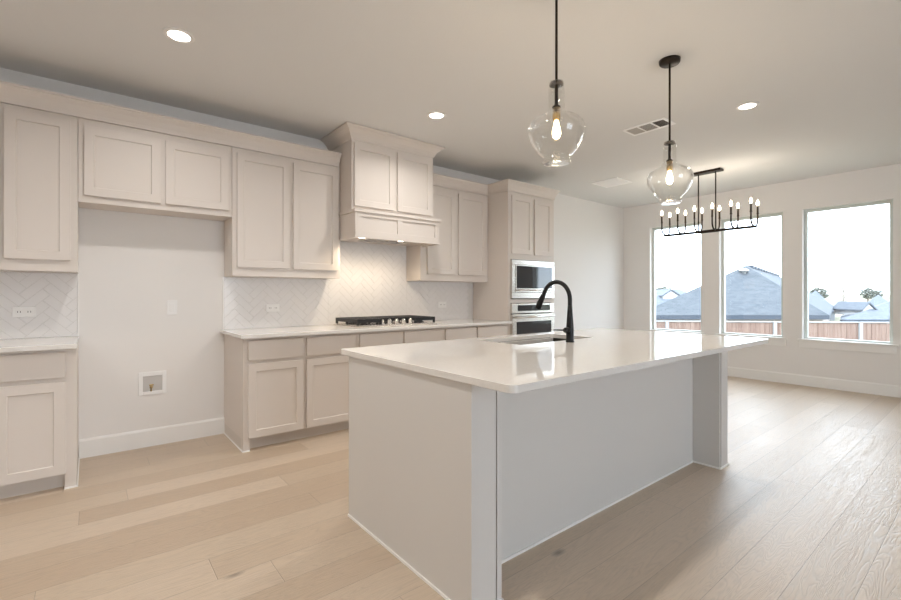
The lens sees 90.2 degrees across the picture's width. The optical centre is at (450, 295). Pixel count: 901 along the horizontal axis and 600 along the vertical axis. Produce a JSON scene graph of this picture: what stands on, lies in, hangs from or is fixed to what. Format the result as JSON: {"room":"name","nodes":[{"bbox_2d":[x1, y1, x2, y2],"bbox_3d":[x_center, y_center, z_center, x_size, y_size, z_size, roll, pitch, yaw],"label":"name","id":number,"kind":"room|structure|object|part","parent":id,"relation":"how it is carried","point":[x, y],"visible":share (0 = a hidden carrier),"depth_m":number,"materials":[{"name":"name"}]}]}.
{"room":"kitchen","nodes":[
{"label":"kitchen","id":0,"kind":"room"},
{"bbox_2d":[0,68,623,438],"bbox_3d":[-1.029,-0.171,4.784,10.758,2.743,0.180,0,0,-39],"label":"wall","id":1,"kind":"structure","parent":0,"point":[130,265],"depth_m":3.65,"materials":[{"name":"white paint"}]},
{"bbox_2d":[0,103,77,272],"bbox_3d":[-2.936,-0.690,2.937,0.767,1.060,0.300,0,0,-39],"label":"upper cabinet","id":2,"kind":"object","parent":1,"relation":"attached to","point":[39,148],"visible":0.94,"depth_m":2.94,"materials":[{"name":"beige paint"}]},
{"bbox_2d":[0,81,341,166],"bbox_3d":[-2.098,-1.280,3.422,2.685,0.118,0.078,0,0,-39],"label":"crown molding","id":3,"kind":"structure","parent":2,"relation":"on","point":[10,93],"depth_m":3.32,"materials":[{"name":"beige paint"}]},
{"bbox_2d":[0,272,78,338],"bbox_3d":[-3.027,0.071,3.052,0.772,0.456,0.010,0,0,-39],"label":"tile backsplash","id":4,"kind":"structure","parent":1,"relation":"attached to","point":[54,295],"depth_m":3.16,"materials":[{"name":"white tile"}]},
{"bbox_2d":[12,306,35,316],"bbox_3d":[-2.949,0.115,3.105,0.120,0.072,0.009,0,0,-39],"label":"wall outlet","id":5,"kind":"object","parent":4,"relation":"attached to","point":[16,311],"visible":1,"depth_m":3.10,"materials":[{"name":"white plastic"}]},
{"bbox_2d":[15,310,22,313],"bbox_3d":[-2.968,0.115,3.087,0.036,0.032,0.002,0,0,-39],"label":"socket","id":6,"kind":"object","parent":5,"relation":"attached to","point":[16,311],"depth_m":3.09,"materials":[{"name":"grey plastic"}]},
{"bbox_2d":[26,309,32,313],"bbox_3d":[-2.928,0.115,3.119,0.036,0.032,0.002,0,0,-39],"label":"socket","id":7,"kind":"object","parent":5,"relation":"attached to","point":[28,311],"depth_m":3.12,"materials":[{"name":"grey plastic"}]},
{"bbox_3d":[-2.730,0.071,3.292,0.008,0.456,0.010,0,0,-39],"label":"edge trim","id":8,"kind":"part","parent":4,"relation":"part of","materials":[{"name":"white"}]},
{"bbox_2d":[79,417,223,458],"bbox_3d":[0.173,1.131,5.626,7.439,0.139,0.016,0,0,-39],"label":"baseboard","id":9,"kind":"structure","parent":1,"relation":"attached to","point":[113,443],"depth_m":3.55,"materials":[{"name":"white paint"}]},
{"bbox_2d":[138,371,165,395],"bbox_3d":[-2.371,0.700,3.572,0.186,0.180,0.024,0,0,-39],"label":"water supply box","id":10,"kind":"object","parent":1,"relation":"attached to","point":[149,383],"visible":1,"depth_m":3.57,"materials":[{"name":"white plastic"}]},
{"bbox_2d":[78,118,231,220],"bbox_3d":[-2.257,-0.931,3.484,0.971,0.578,0.300,0,0,-39],"label":"upper cabinet","id":11,"kind":"object","parent":1,"relation":"attached to","point":[121,168],"visible":1,"depth_m":3.33,"materials":[{"name":"beige paint"}]},
{"bbox_3d":[-2.350,-0.929,3.229,0.446,0.478,0.020,0,0,-39],"label":"door","id":12,"kind":"part","parent":11,"relation":"part of","materials":[{"name":"beige paint"}]},
{"bbox_3d":[-1.981,-0.929,3.526,0.436,0.478,0.020,0,0,-39],"label":"door","id":13,"kind":"part","parent":11,"relation":"part of","materials":[{"name":"beige paint"}]},
{"bbox_2d":[167,300,176,314],"bbox_3d":[-2.271,0.100,3.661,0.072,0.120,0.010,0,0,-39],"label":"wall plate","id":14,"kind":"object","parent":1,"relation":"attached to","point":[171,304],"visible":1,"depth_m":3.66,"materials":[{"name":"white plastic"}]},
{"bbox_2d":[224,147,339,278],"bbox_3d":[-1.507,-0.690,4.088,0.949,1.060,0.300,0,0,-39],"label":"upper cabinet","id":15,"kind":"object","parent":1,"relation":"attached to","point":[284,222],"visible":0.96,"depth_m":3.93,"materials":[{"name":"beige paint"}]},
{"bbox_3d":[-1.593,-0.705,3.838,0.432,0.945,0.020,0,0,-39],"label":"door","id":16,"kind":"part","parent":15,"relation":"part of","materials":[{"name":"beige paint"}]},
{"bbox_3d":[-1.235,-0.705,4.127,0.424,0.945,0.020,0,0,-39],"label":"door","id":17,"kind":"part","parent":15,"relation":"part of","materials":[{"name":"beige paint"}]},
{"bbox_2d":[223,242,472,329],"bbox_3d":[-0.847,-0.123,4.808,2.905,0.843,0.010,0,0,-39],"label":"tile backsplash","id":18,"kind":"structure","parent":1,"relation":"attached to","point":[372,281],"depth_m":4.64,"materials":[{"name":"white tile"}]},
{"bbox_3d":[-1.975,0.071,3.899,0.008,0.456,0.010,0,0,-39],"label":"edge trim","id":19,"kind":"part","parent":18,"relation":"part of","materials":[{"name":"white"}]},
{"bbox_2d":[266,304,278,311],"bbox_3d":[-1.645,0.118,4.155,0.120,0.072,0.009,0,0,-39],"label":"wall outlet","id":20,"kind":"object","parent":18,"relation":"attached to","point":[269,307],"visible":1,"depth_m":4.15,"materials":[{"name":"white plastic"}]},
{"bbox_2d":[438,302,445,307],"bbox_3d":[-0.097,0.114,5.401,0.120,0.072,0.009,0,0,-39],"label":"wall outlet","id":21,"kind":"object","parent":18,"relation":"attached to","point":[440,304],"visible":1,"depth_m":5.40,"materials":[{"name":"white plastic"}]},
{"bbox_2d":[321,122,444,246],"bbox_3d":[-0.676,-1.031,4.559,1.110,1.018,0.608,0,0,-39],"label":"range hood","id":22,"kind":"object","parent":1,"relation":"attached to","point":[386,178],"visible":1,"depth_m":4.30,"materials":[{"name":"beige paint"}]},
{"bbox_3d":[-0.716,-1.111,4.244,0.428,0.578,0.020,0,0,-39],"label":"door","id":23,"kind":"part","parent":22,"relation":"part of","materials":[{"name":"beige paint"}]},
{"bbox_3d":[-0.668,-1.485,4.550,1.110,0.109,0.576,0,0,-39],"label":"crown","id":24,"kind":"part","parent":22,"relation":"part of","materials":[{"name":"beige paint"}]},
{"bbox_3d":[-0.360,-1.111,4.530,0.418,0.578,0.020,0,0,-39],"label":"door","id":25,"kind":"part","parent":22,"relation":"part of","materials":[{"name":"beige paint"}]},
{"bbox_2d":[406,185,487,282],"bbox_3d":[-0.016,-0.690,5.288,1.005,1.060,0.300,0,0,-39],"label":"upper cabinet","id":26,"kind":"object","parent":1,"relation":"attached to","point":[462,254],"visible":0.88,"depth_m":5.19,"materials":[{"name":"beige paint"}]},
{"bbox_3d":[-0.101,-0.706,5.040,0.396,0.943,0.020,0,0,-39],"label":"door","id":27,"kind":"part","parent":26,"relation":"part of","materials":[{"name":"beige paint"}]},
{"bbox_3d":[0.262,-0.706,5.332,0.435,0.943,0.020,0,0,-39],"label":"door","id":28,"kind":"part","parent":26,"relation":"part of","materials":[{"name":"beige paint"}]},
{"bbox_2d":[0,0,900,207],"bbox_3d":[1.813,-1.643,1.255,10.758,0.200,9.242,0,0,-39],"label":"ceiling","id":29,"kind":"structure","parent":0,"point":[824,76],"depth_m":3.11,"materials":[{"name":"white paint"}]},
{"bbox_2d":[163,27,194,43],"bbox_3d":[-1.610,-1.538,2.661,0.164,0.008,0.164,0,0,-39],"label":"recessed light","id":30,"kind":"object","parent":29,"relation":"in","point":[176,34],"visible":1,"depth_m":2.66,"materials":[{"name":"white plastic"}]},
{"bbox_2d":[427,111,445,118],"bbox_3d":[-0.120,-1.538,3.842,0.164,0.008,0.164,0,0,-39],"label":"recessed light","id":31,"kind":"object","parent":29,"relation":"in","point":[434,114],"visible":1,"depth_m":3.84,"materials":[{"name":"white plastic"}]},
{"bbox_2d":[528,0,585,166],"bbox_3d":[0.524,-1.096,2.219,0.282,0.891,0.282,0,0,-39],"label":"pendant light","id":32,"kind":"object","parent":29,"relation":"hanging from","point":[556,83],"visible":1,"depth_m":2.21,"materials":[{"name":"clear glass"}]},
{"bbox_2d":[553,107,559,120],"bbox_3d":[0.524,-0.895,2.219,0.038,0.060,0.038,0,0,-39],"label":"socket","id":33,"kind":"object","parent":32,"relation":"attached to","point":[556,114],"depth_m":2.20,"materials":[{"name":"gold metal"}]},
{"bbox_3d":[0.524,-1.286,2.219,0.013,0.474,0.013,0,0,-39],"label":"rod","id":34,"kind":"part","parent":32,"relation":"part of","materials":[{"name":"brown metal"}]},
{"bbox_3d":[0.524,-0.981,2.219,0.042,0.112,0.042,0,0,-39],"label":"stem","id":35,"kind":"part","parent":32,"relation":"part of","materials":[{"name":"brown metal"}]},
{"bbox_3d":[0.524,-0.819,2.219,0.042,0.092,0.042,0,0,-39],"label":"bulb","id":36,"kind":"part","parent":32,"relation":"part of","materials":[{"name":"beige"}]},
{"bbox_3d":[0.524,-0.850,2.219,0.282,0.398,0.282,0,0,-39],"label":"lamp shade","id":37,"kind":"part","parent":32,"relation":"part of","materials":[{"name":"clear glass"}]},
{"bbox_2d":[591,177,631,187],"bbox_3d":[2.202,-1.537,6.138,0.380,0.009,0.390,0,0,-39],"label":"ceiling vent","id":38,"kind":"object","parent":29,"relation":"in","point":[616,181],"visible":1,"depth_m":6.12,"materials":[{"name":"white metal"}]},
{"bbox_2d":[622,117,675,135],"bbox_3d":[1.812,-1.538,4.109,0.224,0.008,0.396,0,0,-39],"label":"ceiling vent","id":39,"kind":"object","parent":29,"relation":"in","point":[663,122],"visible":0.98,"depth_m":4.10,"materials":[{"name":"white metal"}]},
{"bbox_2d":[646,55,693,204],"bbox_3d":[1.439,-1.073,2.946,0.282,0.938,0.282,0,0,-39],"label":"pendant light","id":40,"kind":"object","parent":29,"relation":"hanging from","point":[670,61],"visible":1,"depth_m":2.94,"materials":[{"name":"clear glass"}]},
{"bbox_2d":[666,161,672,170],"bbox_3d":[1.439,-0.848,2.946,0.038,0.060,0.038,0,0,-39],"label":"socket","id":41,"kind":"object","parent":40,"relation":"attached to","point":[669,164],"depth_m":2.93,"materials":[{"name":"gold metal"}]},
{"bbox_3d":[1.439,-0.934,2.946,0.042,0.112,0.042,0,0,-39],"label":"stem","id":42,"kind":"part","parent":40,"relation":"part of","materials":[{"name":"brown metal"}]},
{"bbox_3d":[1.439,-0.772,2.946,0.042,0.092,0.042,0,0,-39],"label":"bulb","id":43,"kind":"part","parent":40,"relation":"part of","materials":[{"name":"beige glass"}]},
{"bbox_3d":[1.439,-1.262,2.946,0.013,0.521,0.013,0,0,-39],"label":"rod","id":44,"kind":"part","parent":40,"relation":"part of","materials":[{"name":"brown metal"}]},
{"bbox_3d":[1.439,-0.803,2.946,0.282,0.398,0.282,0,0,-39],"label":"lamp shade","id":45,"kind":"part","parent":40,"relation":"part of","materials":[{"name":"clear glass"}]},
{"bbox_2d":[661,168,758,236],"bbox_3d":[3.187,-1.158,5.577,0.251,0.767,1.070,0,0,-39],"label":"linear chandelier","id":46,"kind":"object","parent":29,"relation":"hanging from","point":[715,170],"visible":1,"depth_m":5.55,"materials":[{"name":"brown metal"}]},
{"bbox_3d":[3.124,-1.161,5.655,0.015,0.723,0.015,0,0,-39],"label":"rod","id":47,"kind":"part","parent":46,"relation":"part of","materials":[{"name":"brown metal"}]},
{"bbox_3d":[3.187,-0.792,5.577,0.032,0.035,0.260,0,0,-39],"label":"plate","id":48,"kind":"part","parent":46,"relation":"part of","materials":[{"name":"brown metal"}]},
{"bbox_3d":[3.250,-1.161,5.499,0.015,0.723,0.015,0,0,-39],"label":"rod","id":49,"kind":"part","parent":46,"relation":"part of","materials":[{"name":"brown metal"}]},
{"bbox_2d":[749,197,752,211],"bbox_3d":[3.421,-1.033,5.111,0.031,0.166,0.030,0,0,-39],"label":"candle","id":50,"kind":"object","parent":46,"relation":"on","point":[750,200],"depth_m":5.10,"materials":[{"name":"white metal"}]},
{"bbox_2d":[756,200,758,213],"bbox_3d":[3.593,-1.033,5.249,0.031,0.166,0.030,0,0,-39],"label":"candle","id":51,"kind":"object","parent":46,"relation":"on","point":[757,203],"depth_m":5.24,"materials":[{"name":"white metal"}]},
{"bbox_2d":[736,101,759,109],"bbox_3d":[2.416,-1.538,3.650,0.164,0.008,0.164,0,0,-39],"label":"recessed light","id":52,"kind":"object","parent":29,"relation":"in","point":[752,104],"visible":1,"depth_m":3.64,"materials":[{"name":"white plastic"}]},
{"bbox_2d":[0,376,900,599],"bbox_3d":[1.813,1.300,1.255,10.758,0.200,9.242,0,0,-39],"label":"floor","id":53,"kind":"structure","parent":0,"point":[806,504],"depth_m":2.33,"materials":[{"name":"brown wood"}]},
{"bbox_2d":[0,343,79,498],"bbox_3d":[-2.827,0.765,2.807,0.775,0.871,0.640,0,0,-39],"label":"base cabinet","id":54,"kind":"object","parent":53,"relation":"on","point":[39,390],"visible":0.98,"depth_m":2.70,"materials":[{"name":"beige paint"}]},
{"bbox_3d":[-2.499,0.427,2.672,0.318,0.153,0.020,0,0,-39],"label":"drawer","id":55,"kind":"part","parent":54,"relation":"part of","materials":[{"name":"beige paint"}]},
{"bbox_3d":[-2.499,0.816,2.672,0.318,0.568,0.020,0,0,-39],"label":"door","id":56,"kind":"part","parent":54,"relation":"part of","materials":[{"name":"beige paint"}]},
{"bbox_2d":[0,336,78,352],"bbox_3d":[-2.814,0.314,2.787,0.773,0.029,0.688,0,0,-39],"label":"countertop","id":57,"kind":"structure","parent":54,"relation":"on","point":[69,342],"depth_m":2.76,"materials":[{"name":"stone"}]},
{"bbox_2d":[224,332,356,452],"bbox_3d":[-1.402,0.765,3.954,0.959,0.871,0.640,0,0,-39],"label":"base cabinet","id":58,"kind":"object","parent":53,"relation":"on","point":[277,389],"visible":0.77,"depth_m":3.66,"materials":[{"name":"beige paint"}]},
{"bbox_3d":[-1.383,0.427,3.571,0.429,0.153,0.020,0,0,-39],"label":"drawer","id":59,"kind":"part","parent":58,"relation":"part of","materials":[{"name":"beige paint"}]},
{"bbox_3d":[-1.383,0.816,3.571,0.429,0.568,0.020,0,0,-39],"label":"door","id":60,"kind":"part","parent":58,"relation":"part of","materials":[{"name":"beige paint"}]},
{"bbox_3d":[-1.022,0.816,3.862,0.441,0.568,0.020,0,0,-39],"label":"door","id":61,"kind":"part","parent":58,"relation":"part of","materials":[{"name":"beige paint"}]},
{"bbox_3d":[-1.022,0.427,3.862,0.441,0.153,0.020,0,0,-39],"label":"drawer","id":62,"kind":"part","parent":58,"relation":"part of","materials":[{"name":"beige paint"}]},
{"bbox_2d":[220,319,511,338],"bbox_3d":[-0.641,0.314,4.537,2.921,0.029,0.688,0,0,-39],"label":"countertop","id":63,"kind":"structure","parent":58,"relation":"on","point":[249,333],"depth_m":4.03,"materials":[{"name":"stone"}]},
{"bbox_2d":[334,315,436,327],"bbox_3d":[-0.648,0.261,4.543,0.910,0.078,0.510,0,0,-39],"label":"gas cooktop","id":64,"kind":"object","parent":63,"relation":"in","point":[399,320],"visible":1,"depth_m":4.40,"materials":[{"name":"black metal"}]},
{"bbox_2d":[334,321,436,327],"bbox_3d":[-0.648,0.289,4.543,0.910,0.020,0.510,0,0,-39],"label":"tray","id":65,"kind":"object","parent":64,"relation":"on","point":[386,323],"depth_m":4.34,"materials":[{"name":"silver metal"}]},
{"bbox_2d":[357,328,442,346],"bbox_3d":[-0.644,0.765,4.564,0.983,0.871,0.640,0,0,-39],"label":"base cabinet","id":66,"kind":"object","parent":53,"relation":"on","point":[375,338],"visible":0.13,"depth_m":4.27,"materials":[{"name":"beige paint"}]},
{"bbox_3d":[-0.641,0.427,4.169,0.450,0.153,0.020,0,0,-39],"label":"drawer","id":67,"kind":"part","parent":66,"relation":"part of","materials":[{"name":"beige paint"}]},
{"bbox_3d":[-0.262,0.427,4.474,0.472,0.153,0.020,0,0,-39],"label":"drawer","id":68,"kind":"part","parent":66,"relation":"part of","materials":[{"name":"beige paint"}]},
{"bbox_2d":[443,324,507,341],"bbox_3d":[0.111,0.765,5.173,0.953,0.871,0.640,0,0,-39],"label":"base cabinet","id":69,"kind":"object","parent":53,"relation":"on","point":[463,332],"visible":0.21,"depth_m":4.88,"materials":[{"name":"beige paint"}]},
{"bbox_3d":[0.111,0.427,4.774,0.422,0.153,0.020,0,0,-39],"label":"drawer","id":70,"kind":"part","parent":69,"relation":"part of","materials":[{"name":"beige paint"}]},
{"bbox_3d":[0.471,0.427,5.064,0.450,0.153,0.020,0,0,-39],"label":"drawer","id":71,"kind":"part","parent":69,"relation":"part of","materials":[{"name":"beige paint"}]},
{"bbox_2d":[473,191,553,334],"bbox_3d":[0.812,-0.010,5.737,0.840,2.420,0.640,0,0,-39],"label":"tall cabinet","id":72,"kind":"object","parent":53,"relation":"on","point":[520,226],"visible":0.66,"depth_m":5.43,"materials":[{"name":"beige paint"}]},
{"bbox_2d":[433,173,559,199],"bbox_3d":[0.453,-1.280,5.424,1.908,0.118,0.678,0,0,-39],"label":"crown molding","id":73,"kind":"structure","parent":72,"relation":"attached to","point":[439,180],"depth_m":5.32,"materials":[{"name":"beige paint"}]},
{"bbox_3d":[0.859,-0.834,5.376,0.357,0.688,0.020,0,0,-39],"label":"door","id":74,"kind":"part","parent":72,"relation":"part of","materials":[{"name":"beige paint"}]},
{"bbox_2d":[510,259,553,298],"bbox_3d":[0.838,-0.188,5.704,0.775,0.473,0.666,0,0,-39],"label":"microwave","id":75,"kind":"object","parent":72,"relation":"in","point":[528,278],"visible":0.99,"depth_m":5.42,"materials":[{"name":"grey metal"}]},
{"bbox_3d":[1.018,-0.198,5.492,0.676,0.324,0.038,0,0,-39],"label":"door","id":76,"kind":"part","parent":75,"relation":"part of","materials":[{"name":"black glass"}]},
{"bbox_3d":[1.033,-0.215,5.478,0.647,0.266,0.003,0,0,-39],"label":"glass","id":77,"kind":"part","parent":75,"relation":"part of","materials":[{"name":"grey glass"}]},
{"bbox_3d":[1.044,-0.062,5.465,0.631,0.016,0.036,0,0,-39],"label":"handle","id":78,"kind":"part","parent":75,"relation":"part of","materials":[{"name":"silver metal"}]},
{"bbox_2d":[510,302,554,337],"bbox_3d":[0.842,0.454,5.699,0.771,0.718,0.676,0,0,-39],"label":"wall oven","id":79,"kind":"object","parent":72,"relation":"in","point":[525,318],"visible":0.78,"depth_m":5.43,"materials":[{"name":"grey metal"}]},
{"bbox_3d":[1.012,0.513,5.488,0.771,0.574,0.037,0,0,-39],"label":"door","id":80,"kind":"part","parent":79,"relation":"part of","materials":[{"name":"silver metal"}]},
{"bbox_3d":[1.010,0.158,5.490,0.771,0.115,0.033,0,0,-39],"label":"control panel","id":81,"kind":"part","parent":79,"relation":"part of","materials":[{"name":"silver metal"}]},
{"bbox_3d":[1.027,0.508,5.475,0.634,0.385,0.003,0,0,-39],"label":"glass","id":82,"kind":"part","parent":79,"relation":"part of","materials":[{"name":"grey glass"}]},
{"bbox_3d":[1.039,0.260,5.455,0.691,0.022,0.049,0,0,-39],"label":"handle","id":83,"kind":"part","parent":79,"relation":"part of","materials":[{"name":"silver metal"}]},
{"bbox_3d":[1.160,-0.834,5.619,0.330,0.688,0.020,0,0,-39],"label":"door","id":84,"kind":"part","parent":72,"relation":"part of","materials":[{"name":"beige paint"}]},
{"bbox_2d":[348,338,728,599],"bbox_3d":[0.704,0.765,2.805,2.428,0.871,1.014,0,0,-39],"label":"kitchen island","id":85,"kind":"object","parent":53,"relation":"on","point":[455,480],"visible":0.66,"depth_m":2.16,"materials":[{"name":"white paint"}]},
{"bbox_3d":[-0.189,0.765,2.090,0.127,0.871,1.008,0,0,-39],"label":"panel","id":86,"kind":"part","parent":85,"relation":"part of","materials":[{"name":"white paint"}]},
{"bbox_2d":[341,328,768,393],"bbox_3d":[0.788,0.314,2.799,2.562,0.029,1.318,0,0,-39],"label":"island countertop","id":87,"kind":"structure","parent":85,"relation":"on","point":[485,362],"depth_m":2.27,"materials":[{"name":"stone"}]},
{"bbox_2d":[506,337,565,341],"bbox_3d":[0.595,0.437,3.096,0.776,0.215,0.403,0,0,-39],"label":"undermount sink","id":88,"kind":"object","parent":87,"relation":"in","point":[554,339],"visible":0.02,"depth_m":3.42,"materials":[{"name":"grey metal"}]},
{"bbox_2d":[535,280,573,341],"bbox_3d":[0.635,0.100,2.930,0.182,0.400,0.308,0,0,-39],"label":"kitchen faucet","id":89,"kind":"object","parent":87,"relation":"on","point":[569,329],"visible":1,"depth_m":2.86,"materials":[{"name":"black metal"}]},
{"bbox_3d":[0.697,-0.013,2.955,0.027,0.175,0.242,0,0,-39],"label":"spout","id":90,"kind":"part","parent":89,"relation":"part of","materials":[{"name":"black metal"}]},
{"bbox_3d":[1.600,0.765,3.530,0.112,0.871,1.008,0,0,-39],"label":"panel","id":91,"kind":"part","parent":85,"relation":"part of","materials":[{"name":"white paint"}]},
{"bbox_2d":[624,163,900,385],"bbox_3d":[5.932,-0.171,4.572,0.180,2.743,8.882,0,0,-39],"label":"wall","id":92,"kind":"structure","parent":0,"point":[791,198],"depth_m":6.11,"materials":[{"name":"white paint"}]},
{"bbox_2d":[646,222,704,333],"bbox_3d":[3.675,-0.225,7.312,0.170,1.840,0.917,0,0,-39],"label":"window","id":93,"kind":"structure","parent":92,"relation":"in","point":[654,328],"depth_m":7.62,"materials":[{"name":"white plastic"}]},
{"bbox_3d":[3.651,0.591,7.293,0.109,0.018,0.917,0,0,-39],"label":"sill","id":94,"kind":"part","parent":93,"relation":"part of","materials":[{"name":"white paint"}]},
{"bbox_2d":[715,212,786,345],"bbox_3d":[4.342,-0.225,6.484,0.170,1.840,0.891,0,0,-39],"label":"window","id":95,"kind":"structure","parent":92,"relation":"in","point":[778,340],"depth_m":6.59,"materials":[{"name":"white plastic"}]},
{"bbox_3d":[4.318,0.591,6.465,0.109,0.018,0.891,0,0,-39],"label":"sill","id":96,"kind":"part","parent":95,"relation":"part of","materials":[{"name":"white paint"}]},
{"bbox_2d":[728,367,900,397],"bbox_3d":[5.853,1.131,4.514,0.016,0.139,8.872,0,0,-39],"label":"baseboard","id":97,"kind":"structure","parent":92,"relation":"attached to","point":[805,380],"depth_m":5.82,"materials":[{"name":"white paint"}]},
{"bbox_2d":[797,199,898,353],"bbox_3d":[4.997,-0.225,5.670,0.170,1.840,0.961,0,0,-39],"label":"window","id":98,"kind":"structure","parent":92,"relation":"in","point":[885,347],"depth_m":5.67,"materials":[{"name":"white plastic"}]},
{"bbox_3d":[4.973,0.591,5.651,0.109,0.018,0.961,0,0,-39],"label":"sill","id":99,"kind":"part","parent":98,"relation":"part of","materials":[{"name":"white paint"}]},
{"label":"outside","id":100,"kind":"structure","parent":0,"visible":0},
{"bbox_2d":[824,295,889,321],"bbox_3d":[127.579,2.600,102.723,312.412,5.600,520.000,0,0,-39],"label":"ground","id":101,"kind":"structure","parent":100,"point":[832,299],"depth_m":180.37,"materials":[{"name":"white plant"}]},
{"bbox_2d":[656,289,685,305],"bbox_3d":[25.512,2.509,50.531,5.178,6.382,16.485,0,0,41],"label":"neighbor house","id":102,"kind":"structure","parent":101,"relation":"on","point":[662,295],"depth_m":47.50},
{"bbox_2d":[656,265,832,322],"bbox_3d":[24.887,1.349,35.353,7.888,6.503,36.789,0,0,41],"label":"neighbor house","id":103,"kind":"structure","parent":101,"relation":"on","point":[753,293],"depth_m":24.86,"materials":[{"name":"stone"}]},
{"bbox_2d":[739,268,748,273],"bbox_3d":[17.608,-1.408,26.924,0.560,0.410,0.560,0,0,-39],"label":"roof vent","id":104,"kind":"object","parent":103,"relation":"attached to","point":[741,270],"depth_m":26.84,"materials":[{"name":"grey"}]},
{"bbox_2d":[656,320,889,341],"bbox_3d":[9.452,1.886,14.238,18.613,2.128,0.125,0,0,6],"label":"fence","id":105,"kind":"object","parent":101,"relation":"on","point":[871,331],"visible":0.15,"depth_m":14.01,"materials":[{"name":"brown wood"}]},
{"bbox_3d":[6.979,1.887,14.471,0.090,2.126,0.064,0,0,6],"label":"post","id":106,"kind":"part","parent":105,"relation":"part of","materials":[{"name":"grey"}]},
{"bbox_3d":[9.407,0.842,14.243,18.522,0.040,0.065,0,0,6],"label":"rail","id":107,"kind":"part","parent":105,"relation":"part of","materials":[{"name":"grey"}]},
{"bbox_3d":[10.211,1.887,14.127,0.090,2.126,0.064,0,0,6],"label":"post","id":108,"kind":"part","parent":105,"relation":"part of","materials":[{"name":"grey"}]},
{"bbox_3d":[12.673,1.887,13.866,0.090,2.126,0.064,0,0,6],"label":"post","id":109,"kind":"part","parent":105,"relation":"part of","materials":[{"name":"grey"}]},
{"bbox_2d":[809,287,828,297],"bbox_3d":[82.056,1.167,100.057,3.754,6.123,3.606,0,0,-39],"label":"tree","id":110,"kind":"object","parent":101,"relation":"on","point":[821,291],"visible":0.54,"depth_m":99.03,"materials":[{"name":"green plant"}]},
{"bbox_2d":[812,290,834,320],"bbox_3d":[70.360,2.380,86.531,18.098,6.642,7.207,0,0,-39],"label":"neighbor house","id":111,"kind":"structure","parent":101,"relation":"on","point":[832,318],"depth_m":84.57,"materials":[{"name":"grey"}]},
{"bbox_2d":[837,285,848,314],"bbox_3d":[54.330,1.851,61.912,1.512,6.428,1.402,0,0,-39],"label":"tree","id":112,"kind":"object","parent":101,"relation":"on","point":[844,290],"visible":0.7,"depth_m":61.97,"materials":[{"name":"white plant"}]},
{"bbox_2d":[833,301,889,321],"bbox_3d":[40.719,3.098,41.398,15.363,5.205,6.854,0,0,0],"label":"neighbor house","id":113,"kind":"structure","parent":101,"relation":"on","point":[853,311],"depth_m":39.53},
{"bbox_2d":[859,287,875,301],"bbox_3d":[89.248,1.243,96.046,2.819,5.831,2.638,0,0,-39],"label":"tree","id":114,"kind":"object","parent":101,"relation":"on","point":[866,293],"visible":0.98,"depth_m":95.68,"materials":[{"name":"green plant"}]},
{"bbox_2d":[868,295,887,305],"bbox_3d":[63.416,2.805,66.531,18.508,5.790,7.537,0,0,-39],"label":"neighbor house","id":115,"kind":"structure","parent":101,"relation":"on","point":[878,299],"depth_m":65.33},
{"bbox_2d":[873,290,884,297],"bbox_3d":[93.417,1.473,98.009,2.106,5.170,2.053,0,0,-39],"label":"tree","id":116,"kind":"object","parent":101,"relation":"on","point":[876,291],"visible":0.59,"depth_m":97.49,"materials":[{"name":"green plant"}]}
]}

